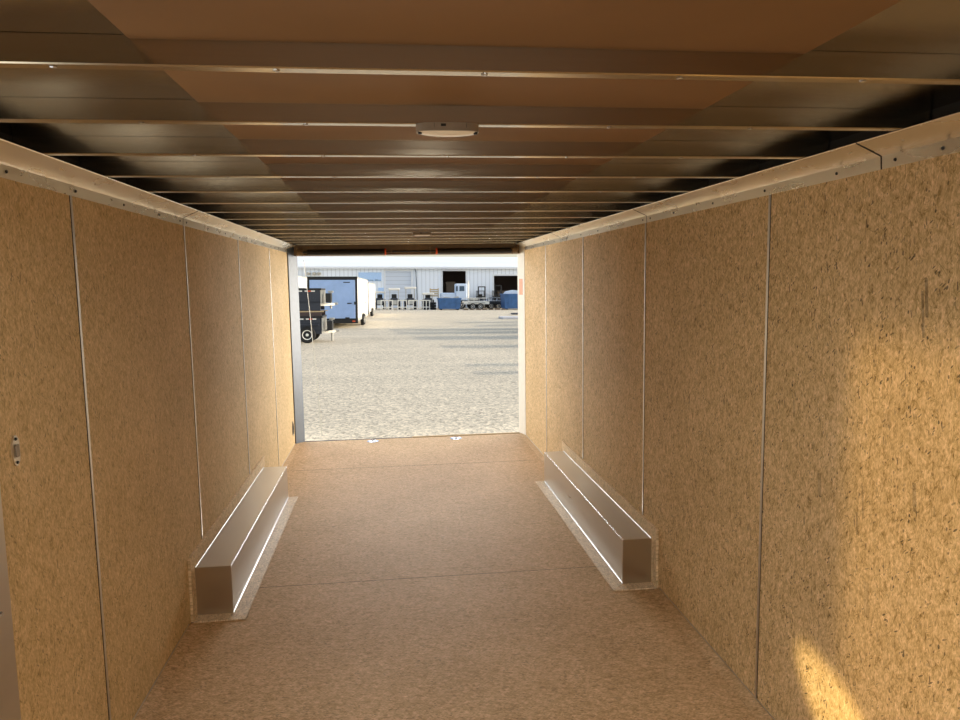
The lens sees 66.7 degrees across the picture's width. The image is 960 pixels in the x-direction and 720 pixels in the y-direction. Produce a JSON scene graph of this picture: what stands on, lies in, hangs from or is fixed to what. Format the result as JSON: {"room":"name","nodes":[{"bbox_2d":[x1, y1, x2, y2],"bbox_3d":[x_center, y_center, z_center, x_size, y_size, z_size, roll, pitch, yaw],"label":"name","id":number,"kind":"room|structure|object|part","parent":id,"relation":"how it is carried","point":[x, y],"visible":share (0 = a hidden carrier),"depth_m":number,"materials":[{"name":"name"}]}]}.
{"room":"cargo space","nodes":[
{"label":"cargo space","id":0,"kind":"room"},
{"bbox_2d":[0,132,294,719],"bbox_3d":[-1.433,0.332,3.018,0.050,2.125,9.430,-2,6,-7],"label":"wall","id":1,"kind":"structure","parent":0,"point":[131,266],"depth_m":2.77,"materials":[{"name":"brown wood"}]},
{"bbox_2d":[0,489,20,719],"bbox_3d":[-1.231,0.614,1.404,0.074,1.925,1.105,-2,6,-7],"label":"door","id":2,"kind":"structure","parent":1,"relation":"in","point":[9,692],"depth_m":1.94,"materials":[{"name":"wood"}]},
{"bbox_2d":[11,435,19,465],"bbox_3d":[-1.286,0.252,2.024,0.011,0.086,0.038,-2,6,-7],"label":"wall switch","id":3,"kind":"object","parent":1,"relation":"attached to","point":[15,446],"visible":1,"depth_m":2.02,"materials":[{"name":"plastic"}]},
{"bbox_2d":[69,195,110,719],"bbox_3d":[-1.346,0.444,2.532,0.006,1.998,0.013,-2,6,-7],"label":"trim","id":4,"kind":"structure","parent":1,"relation":"attached to","point":[71,202],"depth_m":2.52,"materials":[{"name":"metal"}]},
{"bbox_2d":[0,138,198,224],"bbox_3d":[-1.146,-0.428,0.994,0.085,0.074,5.524,-2,6,-7],"label":"trim","id":5,"kind":"structure","parent":1,"relation":"attached to","point":[18,163],"depth_m":2.42,"materials":[{"name":"metal"}]},
{"bbox_2d":[183,226,202,538],"bbox_3d":[-1.508,0.299,3.857,0.006,1.998,0.013,-2,6,-7],"label":"trim","id":6,"kind":"structure","parent":1,"relation":"attached to","point":[184,226],"depth_m":3.83,"materials":[{"name":"metal"}]},
{"bbox_2d":[183,211,294,252],"bbox_3d":[-1.708,-0.932,5.608,0.085,0.074,3.814,-2,6,-7],"label":"trim","id":7,"kind":"structure","parent":1,"relation":"attached to","point":[199,220],"depth_m":4.71,"materials":[{"name":"metal"}]},
{"bbox_2d":[237,240,249,473],"bbox_3d":[-1.668,0.155,5.174,0.006,1.998,0.013,-2,6,-7],"label":"trim","id":8,"kind":"structure","parent":1,"relation":"attached to","point":[238,244],"depth_m":5.15,"materials":[{"name":"metal"}]},
{"bbox_2d":[269,251,278,459],"bbox_3d":[-1.826,0.014,6.467,0.006,1.998,0.013,-2,6,-7],"label":"trim","id":9,"kind":"structure","parent":1,"relation":"attached to","point":[269,251],"depth_m":6.45,"materials":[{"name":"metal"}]},
{"bbox_2d":[283,442,301,467],"bbox_3d":[-1.811,0.981,6.797,0.055,0.011,1.980,-2,6,-7],"label":"baseboard","id":10,"kind":"structure","parent":1,"relation":"attached to","point":[296,446],"depth_m":7.20,"materials":[{"name":"brown wood"}]},
{"bbox_2d":[287,247,304,443],"bbox_3d":[-1.955,-0.153,7.644,0.132,2.205,0.170,-2,6,-7],"label":"door frame","id":11,"kind":"structure","parent":1,"relation":"in","point":[292,264],"depth_m":7.63,"materials":[{"name":"silver metal"}]},
{"bbox_2d":[149,433,757,719],"bbox_3d":[-0.171,1.383,3.287,2.560,0.060,9.430,-2,6,-7],"label":"floor","id":12,"kind":"structure","parent":0,"point":[556,643],"depth_m":3.69,"materials":[{"name":"brown wood"}]},
{"bbox_2d":[187,456,297,622],"bbox_3d":[-1.458,1.041,4.745,0.268,0.334,2.169,-2,6,-7],"label":"wheel well","id":13,"kind":"object","parent":12,"relation":"on","point":[227,569],"visible":1,"depth_m":4.17,"materials":[{"name":"metal"}]},
{"bbox_3d":[-1.278,1.185,3.760,0.004,0.255,0.004,-2,6,-7],"label":"corner trim","id":14,"kind":"part","parent":13,"relation":"part of","materials":[{"name":"metal"}]},
{"bbox_3d":[-1.403,0.948,4.749,0.005,0.005,2.037,-2,6,-7],"label":"edge trim","id":15,"kind":"part","parent":13,"relation":"part of","materials":[{"name":"metal"}]},
{"bbox_2d":[305,437,411,441],"bbox_3d":[-1.311,0.884,7.894,1.148,0.048,0.045,-2,6,-7],"label":"trim","id":16,"kind":"structure","parent":12,"relation":"attached to","point":[398,437],"depth_m":7.89,"materials":[{"name":"metal"}]},
{"bbox_2d":[367,439,378,442],"bbox_3d":[-1.142,0.861,7.777,0.124,0.018,0.124,-2,6,-7],"label":"ring","id":17,"kind":"object","parent":12,"relation":"on","point":[372,440],"visible":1,"depth_m":7.76,"materials":[{"name":"metal"}]},
{"bbox_2d":[300,460,524,470],"bbox_3d":[-0.593,0.975,6.744,2.340,0.002,0.003,-2,6,-7],"label":"trim","id":18,"kind":"structure","parent":12,"relation":"attached to","point":[522,460],"depth_m":6.74,"materials":[{"name":"brown wood"}]},
{"bbox_2d":[260,566,595,587],"bbox_3d":[-0.284,1.252,4.208,2.340,0.002,0.003,-2,6,-7],"label":"trim","id":19,"kind":"structure","parent":12,"relation":"attached to","point":[592,566],"depth_m":4.20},
{"bbox_2d":[412,432,519,437],"bbox_3d":[-0.151,0.848,8.031,1.188,0.056,0.045,-2,6,-7],"label":"trim","id":20,"kind":"structure","parent":12,"relation":"attached to","point":[504,432],"depth_m":8.02,"materials":[{"name":"silver metal"}]},
{"bbox_2d":[535,441,658,590],"bbox_3d":[0.717,0.972,5.072,0.254,0.334,2.231,-2,6,-7],"label":"wheel well","id":21,"kind":"object","parent":12,"relation":"on","point":[620,541],"visible":1,"depth_m":4.54,"materials":[{"name":"metal"}]},
{"bbox_3d":[0.664,0.882,5.064,0.005,0.005,2.099,-2,6,-7],"label":"edge trim","id":22,"kind":"part","parent":21,"relation":"part of","materials":[{"name":"metal"}]},
{"bbox_3d":[0.792,1.123,4.044,0.004,0.255,0.004,-2,6,-7],"label":"corner trim","id":23,"kind":"part","parent":21,"relation":"part of","materials":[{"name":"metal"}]},
{"bbox_2d":[0,0,959,179],"bbox_3d":[-0.200,-0.771,3.022,2.560,0.030,9.480,-2,6,-7],"label":"ceiling","id":24,"kind":"structure","parent":0,"point":[907,26],"depth_m":1.62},
{"bbox_2d":[290,241,521,244],"bbox_3d":[-0.747,-1.220,7.519,2.452,0.052,0.034,-2,6,-7],"label":"roof beam","id":25,"kind":"structure","parent":24,"relation":"attached to","point":[442,242],"depth_m":7.50,"materials":[{"name":"metal"}]},
{"bbox_2d":[281,238,532,242],"bbox_3d":[-0.693,-1.172,7.077,2.452,0.052,0.034,-2,6,-7],"label":"roof beam","id":26,"kind":"structure","parent":24,"relation":"attached to","point":[495,239],"depth_m":7.06,"materials":[{"name":"metal"}]},
{"bbox_2d":[273,235,541,239],"bbox_3d":[-0.639,-1.123,6.635,2.452,0.052,0.034,-2,6,-7],"label":"roof beam","id":27,"kind":"structure","parent":24,"relation":"attached to","point":[510,236],"depth_m":6.62,"materials":[{"name":"metal"}]},
{"bbox_2d":[265,232,552,236],"bbox_3d":[-0.586,-1.075,6.192,2.452,0.052,0.034,-2,6,-7],"label":"roof beam","id":28,"kind":"structure","parent":24,"relation":"attached to","point":[467,233],"depth_m":6.17,"materials":[{"name":"metal"}]},
{"bbox_2d":[240,223,578,229],"bbox_3d":[-0.478,-0.979,5.308,2.452,0.052,0.034,-2,6,-7],"label":"roof beam","id":29,"kind":"structure","parent":24,"relation":"attached to","point":[549,225],"depth_m":5.29,"materials":[{"name":"metal"}]},
{"bbox_2d":[254,228,564,233],"bbox_3d":[-0.532,-1.027,5.750,2.452,0.052,0.034,-2,6,-7],"label":"roof beam","id":30,"kind":"structure","parent":24,"relation":"attached to","point":[505,230],"depth_m":5.73,"materials":[{"name":"metal"}]},
{"bbox_2d":[413,232,431,235],"bbox_3d":[-0.456,-0.992,5.758,0.150,0.026,0.068,-2,6,-7],"label":"dome light","id":31,"kind":"object","parent":30,"relation":"attached to","point":[415,233],"visible":1,"depth_m":5.73,"materials":[{"name":"white plastic"}]},
{"bbox_2d":[226,218,595,224],"bbox_3d":[-0.424,-0.930,4.865,2.452,0.052,0.034,-2,6,-7],"label":"roof beam","id":32,"kind":"structure","parent":24,"relation":"attached to","point":[460,220],"depth_m":4.85,"materials":[{"name":"metal"}]},
{"bbox_2d":[209,211,615,219],"bbox_3d":[-0.370,-0.882,4.423,2.452,0.052,0.034,-2,6,-7],"label":"roof beam","id":33,"kind":"structure","parent":24,"relation":"attached to","point":[516,214],"depth_m":4.40,"materials":[{"name":"metal"}]},
{"bbox_2d":[188,203,639,212],"bbox_3d":[-0.316,-0.834,3.980,2.452,0.052,0.034,-2,6,-7],"label":"roof beam","id":34,"kind":"structure","parent":24,"relation":"attached to","point":[371,207],"depth_m":3.96,"materials":[{"name":"metal"}]},
{"bbox_2d":[161,192,669,203],"bbox_3d":[-0.262,-0.785,3.538,2.452,0.052,0.034,-2,6,-7],"label":"roof beam","id":35,"kind":"structure","parent":24,"relation":"attached to","point":[554,197],"depth_m":3.52,"materials":[{"name":"metal"}]},
{"bbox_2d":[126,179,708,192],"bbox_3d":[-0.208,-0.737,3.095,2.452,0.052,0.034,-2,6,-7],"label":"roof beam","id":36,"kind":"structure","parent":24,"relation":"attached to","point":[149,185],"depth_m":3.07,"materials":[{"name":"metal"}]},
{"bbox_2d":[79,161,758,177],"bbox_3d":[-0.154,-0.689,2.653,2.452,0.052,0.034,-2,6,-7],"label":"roof beam","id":37,"kind":"structure","parent":24,"relation":"attached to","point":[104,168],"depth_m":2.63,"materials":[{"name":"metal"}]},
{"bbox_2d":[12,136,828,158],"bbox_3d":[-0.100,-0.640,2.211,2.452,0.052,0.034,-2,6,-7],"label":"roof beam","id":38,"kind":"structure","parent":24,"relation":"attached to","point":[47,145],"depth_m":2.18,"materials":[{"name":"metal"}]},
{"bbox_2d":[0,97,930,130],"bbox_3d":[-0.046,-0.592,1.768,2.452,0.052,0.034,-2,6,-7],"label":"roof beam","id":39,"kind":"structure","parent":24,"relation":"attached to","point":[12,109],"depth_m":1.75,"materials":[{"name":"metal"}]},
{"bbox_2d":[416,122,478,136],"bbox_3d":[-0.079,-0.554,1.763,0.152,0.026,0.068,-2,6,-7],"label":"dome light","id":40,"kind":"object","parent":39,"relation":"attached to","point":[437,129],"visible":1,"depth_m":1.74,"materials":[{"name":"white plastic"}]},
{"bbox_2d":[0,32,959,84],"bbox_3d":[0.008,-0.544,1.326,2.452,0.052,0.034,-2,6,-7],"label":"roof beam","id":41,"kind":"structure","parent":24,"relation":"attached to","point":[17,49],"depth_m":1.31,"materials":[{"name":"metal"}]},
{"bbox_2d":[87,0,901,193],"bbox_3d":[-0.202,-0.754,3.039,1.220,0.006,9.410,-2,6,-7],"label":"ceiling panel","id":42,"kind":"object","parent":24,"relation":"attached to","point":[752,26],"depth_m":1.27,"materials":[{"name":"brown wood"}]},
{"bbox_2d":[525,101,959,719],"bbox_3d":[1.059,0.262,3.314,0.050,2.125,9.430,-2,6,-7],"label":"wall","id":43,"kind":"structure","parent":0,"point":[859,619],"depth_m":2.60,"materials":[{"name":"brown wood"}]},
{"bbox_2d":[517,246,525,434],"bbox_3d":[0.477,-0.220,7.913,0.092,2.205,0.210,-2,6,-7],"label":"door frame","id":44,"kind":"structure","parent":43,"relation":"in","point":[521,256],"depth_m":7.90,"materials":[{"name":"white paint"}]},
{"bbox_2d":[519,433,543,462],"bbox_3d":[0.569,0.907,7.140,0.055,0.011,1.860,-2,6,-7],"label":"baseboard","id":45,"kind":"structure","parent":43,"relation":"attached to","point":[539,454],"depth_m":7.36,"materials":[{"name":"brown wood"}]},
{"bbox_2d":[516,233,559,249],"bbox_3d":[0.525,-1.110,6.909,0.085,0.074,1.744,-2,6,-7],"label":"trim","id":46,"kind":"structure","parent":43,"relation":"attached to","point":[547,239],"depth_m":6.75,"materials":[{"name":"metal"}]},
{"bbox_2d":[545,245,546,451],"bbox_3d":[0.615,-0.055,6.757,0.006,1.998,0.013,-2,6,-7],"label":"trim","id":47,"kind":"structure","parent":43,"relation":"attached to","point":[545,245],"depth_m":6.80,"materials":[{"name":"metal"}]},
{"bbox_2d":[546,334,546,379],"bbox_3d":[0.617,-0.054,6.749,0.004,1.998,0.003,-2,6,-7],"label":"trim","id":48,"kind":"structure","parent":43,"relation":"attached to","point":[546,334],"depth_m":6.75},
{"bbox_2d":[582,327,582,458],"bbox_3d":[0.772,0.086,5.464,0.006,1.998,0.013,-2,6,-7],"label":"trim","id":49,"kind":"structure","parent":43,"relation":"attached to","point":[582,327],"depth_m":5.49,"materials":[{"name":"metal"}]},
{"bbox_2d":[583,237,583,290],"bbox_3d":[0.774,0.087,5.456,0.004,1.998,0.003,-2,6,-7],"label":"trim","id":50,"kind":"structure","parent":43,"relation":"attached to","point":[583,237],"depth_m":5.37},
{"bbox_2d":[552,209,646,241],"bbox_3d":[0.754,-0.904,5.024,0.085,0.074,2.064,-2,6,-7],"label":"trim","id":51,"kind":"structure","parent":43,"relation":"attached to","point":[628,218],"depth_m":4.73,"materials":[{"name":"metal"}]},
{"bbox_2d":[642,223,645,514],"bbox_3d":[0.933,0.230,4.147,0.006,1.998,0.013,-2,6,-7],"label":"trim","id":52,"kind":"structure","parent":43,"relation":"attached to","point":[645,223],"depth_m":4.13,"materials":[{"name":"metal"}]},
{"bbox_2d":[651,589,772,719],"bbox_3d":[1.273,1.537,1.372,0.055,0.011,5.270,-2,6,-7],"label":"baseboard","id":53,"kind":"structure","parent":43,"relation":"attached to","point":[747,698],"depth_m":3.23,"materials":[{"name":"brown wood"}]},
{"bbox_2d":[660,588,774,719],"bbox_3d":[1.298,1.529,1.374,0.004,0.004,5.270,-2,6,-7],"label":"trim","id":54,"kind":"structure","parent":43,"relation":"attached to","point":[660,588],"depth_m":3.21,"materials":[{"name":"metal"}]},
{"bbox_2d":[634,143,881,221],"bbox_3d":[0.996,-0.688,3.043,0.085,0.074,1.939,-2,6,-7],"label":"trim","id":55,"kind":"structure","parent":43,"relation":"attached to","point":[850,160],"depth_m":2.62,"materials":[{"name":"metal"}]},
{"bbox_2d":[755,194,771,697],"bbox_3d":[1.094,0.375,2.822,0.006,1.998,0.013,-2,6,-7],"label":"trim","id":56,"kind":"structure","parent":43,"relation":"attached to","point":[769,200],"depth_m":2.81,"materials":[{"name":"metal"}]},
{"bbox_2d":[857,143,881,169],"bbox_3d":[1.113,-0.582,2.084,0.082,0.072,0.008,-2,6,-7],"label":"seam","id":57,"kind":"structure","parent":43,"relation":"attached to","point":[857,143],"depth_m":2.08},
{"bbox_2d":[857,112,959,168],"bbox_3d":[1.329,-0.390,0.315,0.085,0.074,3.579,-2,6,-7],"label":"trim","id":58,"kind":"structure","parent":43,"relation":"attached to","point":[938,137],"depth_m":1.91,"materials":[{"name":"metal"}]},
{"bbox_3d":[-0.187,0.332,3.170,2.584,2.255,9.430,-2,6,-7],"label":"wall","id":59,"kind":"structure","parent":0,"visible":0},
{"bbox_2d":[294,243,518,255],"bbox_3d":[-0.772,-1.205,7.727,2.560,0.189,0.084,-2,6,-7],"label":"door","id":60,"kind":"structure","parent":59,"relation":"in","point":[388,247],"depth_m":7.69,"materials":[{"name":"brown metal"}]},
{"bbox_2d":[303,260,321,431],"bbox_3d":[-1.986,-0.015,8.739,0.014,2.295,1.937,-2,6,-9],"label":"cable","id":61,"kind":"object","parent":60,"relation":"hanging from","point":[303,260],"visible":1,"depth_m":8.54,"materials":[{"name":"metal"}]},
{"bbox_2d":[296,245,517,255],"bbox_3d":[-0.743,-1.147,7.645,2.303,0.086,0.098,-2,6,-7],"label":"spring","id":62,"kind":"object","parent":60,"relation":"attached to","point":[512,250],"visible":1,"depth_m":7.62,"materials":[{"name":"black metal"}]},
{"label":"outside","id":63,"kind":"structure","parent":0,"visible":0},
{"bbox_2d":[301,306,518,440],"bbox_3d":[-11.549,-6.776,96.969,520.000,0.401,420.000,-1,5,-7],"label":"ground","id":64,"kind":"structure","parent":63,"point":[399,373],"depth_m":17.79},
{"bbox_2d":[298,276,306,287],"bbox_3d":[-13.406,-4.117,49.440,2.920,3.130,10.203,-1,5,-6],"label":"trailer","id":65,"kind":"object","parent":64,"relation":"on","point":[301,280],"visible":0.03,"depth_m":49.91,"materials":[{"name":"white metal"}]},
{"bbox_2d":[300,310,338,342],"bbox_3d":[-8.471,-1.393,30.013,5.232,1.367,2.181,-2,6,-7],"label":"trailer","id":66,"kind":"object","parent":64,"relation":"on","point":[319,322],"visible":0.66,"depth_m":29.24,"materials":[{"name":"black paint"}]},
{"bbox_3d":[-8.654,-1.696,29.021,4.650,0.080,0.100,-1,5,-7],"label":"rail","id":67,"kind":"part","parent":66,"relation":"part of","materials":[{"name":"black metal"}]},
{"bbox_2d":[299,288,337,310],"bbox_3d":[-8.507,-2.489,29.924,5.240,0.900,1.966,-1,5,-7],"label":"trailer","id":68,"kind":"object","parent":66,"relation":"on","point":[318,299],"visible":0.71,"depth_m":29.21,"materials":[{"name":"black paint"}]},
{"bbox_3d":[-8.689,-2.808,28.934,4.650,0.080,0.100,-1,5,-7],"label":"rail","id":69,"kind":"part","parent":68,"relation":"part of","materials":[{"name":"black metal"}]},
{"bbox_2d":[307,277,367,324],"bbox_3d":[-8.846,-3.787,46.989,3.040,2.910,12.204,-1,5,-5],"label":"trailer","id":70,"kind":"object","parent":64,"relation":"on","point":[351,293],"visible":0.61,"depth_m":41.04,"materials":[{"name":"blue metal"}]},
{"bbox_3d":[-8.289,-3.416,40.995,2.520,2.160,0.060,-1,5,-5],"label":"door","id":71,"kind":"part","parent":70,"relation":"part of","materials":[{"name":"blue metal"}]},
{"bbox_2d":[368,282,374,315],"bbox_3d":[-10.785,-5.357,64.311,2.920,2.830,13.204,-1,5,-5],"label":"trailer","id":72,"kind":"object","parent":64,"relation":"on","point":[371,287],"visible":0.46,"depth_m":62.21,"materials":[{"name":"white metal"}]},
{"bbox_2d":[375,291,385,308],"bbox_3d":[-11.939,-7.125,86.864,1.440,2.170,2.280,-1,5,-7],"label":"tractor","id":73,"kind":"object","parent":64,"relation":"on","point":[379,298],"visible":0.66,"depth_m":86.10,"materials":[{"name":"metal"}]},
{"bbox_2d":[381,300,392,309],"bbox_3d":[-10.603,-6.252,82.969,1.500,1.150,0.600,-1,5,-7],"label":"frame","id":74,"kind":"object","parent":64,"relation":"on","point":[388,307],"visible":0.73,"depth_m":82.92,"materials":[{"name":"white paint"}]},
{"bbox_2d":[388,288,399,309],"bbox_3d":[-10.132,-7.229,86.062,1.440,2.520,2.280,-1,5,-7],"label":"tractor","id":75,"kind":"object","parent":64,"relation":"on","point":[394,298],"visible":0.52,"depth_m":85.37,"materials":[{"name":"metal"}]},
{"bbox_2d":[397,300,407,309],"bbox_3d":[-8.866,-6.275,83.179,1.200,1.150,0.600,-1,5,-7],"label":"frame","id":76,"kind":"object","parent":64,"relation":"on","point":[402,307],"visible":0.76,"depth_m":83.13,"materials":[{"name":"white paint"}]},
{"bbox_2d":[297,256,517,307],"bbox_3d":[-11.973,-11.709,108.413,70.800,7.300,30.967,-1,5,-7],"label":"warehouse","id":77,"kind":"structure","parent":64,"relation":"on","point":[422,273],"depth_m":94.80,"materials":[{"name":"white metal"}]},
{"bbox_3d":[-10.523,-9.082,93.930,3.250,4.750,0.070,-1,5,-7],"label":"roller door","id":78,"kind":"part","parent":77,"relation":"part of","materials":[{"name":"white metal"}]},
{"bbox_3d":[-10.511,-9.181,93.817,3.690,4.970,0.040,-1,5,-7],"label":"door frame","id":79,"kind":"part","parent":77,"relation":"part of","materials":[{"name":"white metal"}]},
{"bbox_3d":[-3.338,-9.277,94.680,3.440,4.970,0.040,-1,5,-7],"label":"door frame","id":80,"kind":"part","parent":77,"relation":"part of","materials":[{"name":"white metal"}]},
{"bbox_3d":[3.860,-9.073,95.574,4.540,4.370,0.040,-1,5,-7],"label":"door frame","id":81,"kind":"part","parent":77,"relation":"part of","materials":[{"name":"white metal"}]},
{"bbox_2d":[404,287,416,308],"bbox_3d":[-8.306,-7.375,86.777,1.440,2.670,2.280,-1,5,-7],"label":"tractor","id":82,"kind":"object","parent":64,"relation":"on","point":[410,296],"visible":0.68,"depth_m":86.12,"materials":[{"name":"metal"}]},
{"bbox_2d":[408,300,418,309],"bbox_3d":[-7.625,-6.292,83.328,1.200,1.150,0.600,-1,5,-7],"label":"frame","id":83,"kind":"object","parent":64,"relation":"on","point":[413,307],"visible":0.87,"depth_m":83.27,"materials":[{"name":"white paint"}]},
{"bbox_2d":[419,300,430,309],"bbox_3d":[-6.334,-6.309,83.484,1.300,1.150,0.600,-1,5,-7],"label":"frame","id":84,"kind":"object","parent":64,"relation":"on","point":[423,307],"visible":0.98,"depth_m":83.43,"materials":[{"name":"white paint"}]},
{"bbox_2d":[422,293,433,308],"bbox_3d":[-6.160,-7.008,86.566,1.440,1.970,2.280,-1,5,-7],"label":"tractor","id":85,"kind":"object","parent":64,"relation":"on","point":[427,295],"visible":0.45,"depth_m":86.02,"materials":[{"name":"metal"}]},
{"bbox_2d":[430,288,438,297],"bbox_3d":[-5.623,-7.556,89.575,1.100,2.500,0.100,-1,5,-7],"label":"rack","id":86,"kind":"object","parent":64,"relation":"on","point":[430,288],"visible":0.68,"depth_m":89.49,"materials":[{"name":"white metal"}]},
{"bbox_2d":[437,298,461,309],"bbox_3d":[-3.554,-6.449,83.799,2.670,1.360,2.420,-1,5,-7],"label":"blue skip","id":87,"kind":"object","parent":64,"relation":"on","point":[443,303],"visible":0.98,"depth_m":82.66,"materials":[{"name":"paint"}]},
{"bbox_2d":[446,282,454,292],"bbox_3d":[-3.935,-8.721,97.194,1.240,3.400,1.230,-1,5,-7],"label":"crate","id":88,"kind":"object","parent":64,"relation":"on","point":[450,286],"visible":0.45,"depth_m":96.52,"materials":[{"name":"wood"}]},
{"bbox_2d":[440,281,477,308],"bbox_3d":[-2.593,-7.965,89.046,4.500,3.400,1.880,-1,5,-7],"label":"lorry","id":89,"kind":"object","parent":64,"relation":"on","point":[460,289],"visible":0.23,"depth_m":88.19,"materials":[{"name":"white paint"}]},
{"bbox_2d":[462,301,497,308],"bbox_3d":[0.025,-6.647,85.845,4.100,1.360,2.240,-1,5,-7],"label":"flatbed trailer","id":90,"kind":"object","parent":64,"relation":"on","point":[471,304],"visible":0.88,"depth_m":84.77,"materials":[{"name":"white paint"}]},
{"bbox_3d":[-0.402,-6.654,84.791,3.000,0.330,0.080,-1,5,-7],"label":"rail","id":91,"kind":"part","parent":90,"relation":"part of","materials":[{"name":"grey metal"}]},
{"bbox_2d":[476,286,485,307],"bbox_3d":[0.130,-8.070,93.617,1.280,2.750,2.900,-1,5,-7],"label":"forklift","id":92,"kind":"object","parent":64,"relation":"on","point":[479,296],"visible":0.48,"depth_m":92.94,"materials":[{"name":"black paint"}]},
{"bbox_2d":[486,298,500,308],"bbox_3d":[2.219,-6.901,88.516,4.100,1.360,2.240,-1,5,-7],"label":"flatbed trailer","id":93,"kind":"object","parent":64,"relation":"on","point":[489,306],"visible":0.66,"depth_m":87.39,"materials":[{"name":"black paint"}]},
{"bbox_2d":[492,285,501,300],"bbox_3d":[2.214,-8.172,93.861,1.280,2.900,2.900,-1,5,-7],"label":"forklift","id":94,"kind":"object","parent":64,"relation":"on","point":[493,292],"visible":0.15,"depth_m":93.23,"materials":[{"name":"black paint"}]},
{"bbox_2d":[498,316,517,318],"bbox_3d":[6.022,-3.279,56.032,9.000,0.160,2.200,-1,5,-7],"label":"concrete slab","id":95,"kind":"object","parent":64,"relation":"on","point":[500,317],"visible":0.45,"depth_m":54.53,"materials":[{"name":"grey concrete"}]},
{"bbox_2d":[500,294,517,309],"bbox_3d":[4.043,-6.859,85.495,3.020,1.830,3.420,-1,5,-7],"label":"blue skip","id":96,"kind":"object","parent":64,"relation":"on","point":[508,301],"visible":0.56,"depth_m":83.82,"materials":[{"name":"paint"}]},
{"bbox_2d":[503,290,517,293],"bbox_3d":[4.002,-7.940,85.298,2.500,0.500,1.600,-1,5,-7],"label":"heap","id":97,"kind":"object","parent":96,"relation":"on","point":[509,291],"visible":0.59,"depth_m":84.48,"materials":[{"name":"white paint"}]}
]}

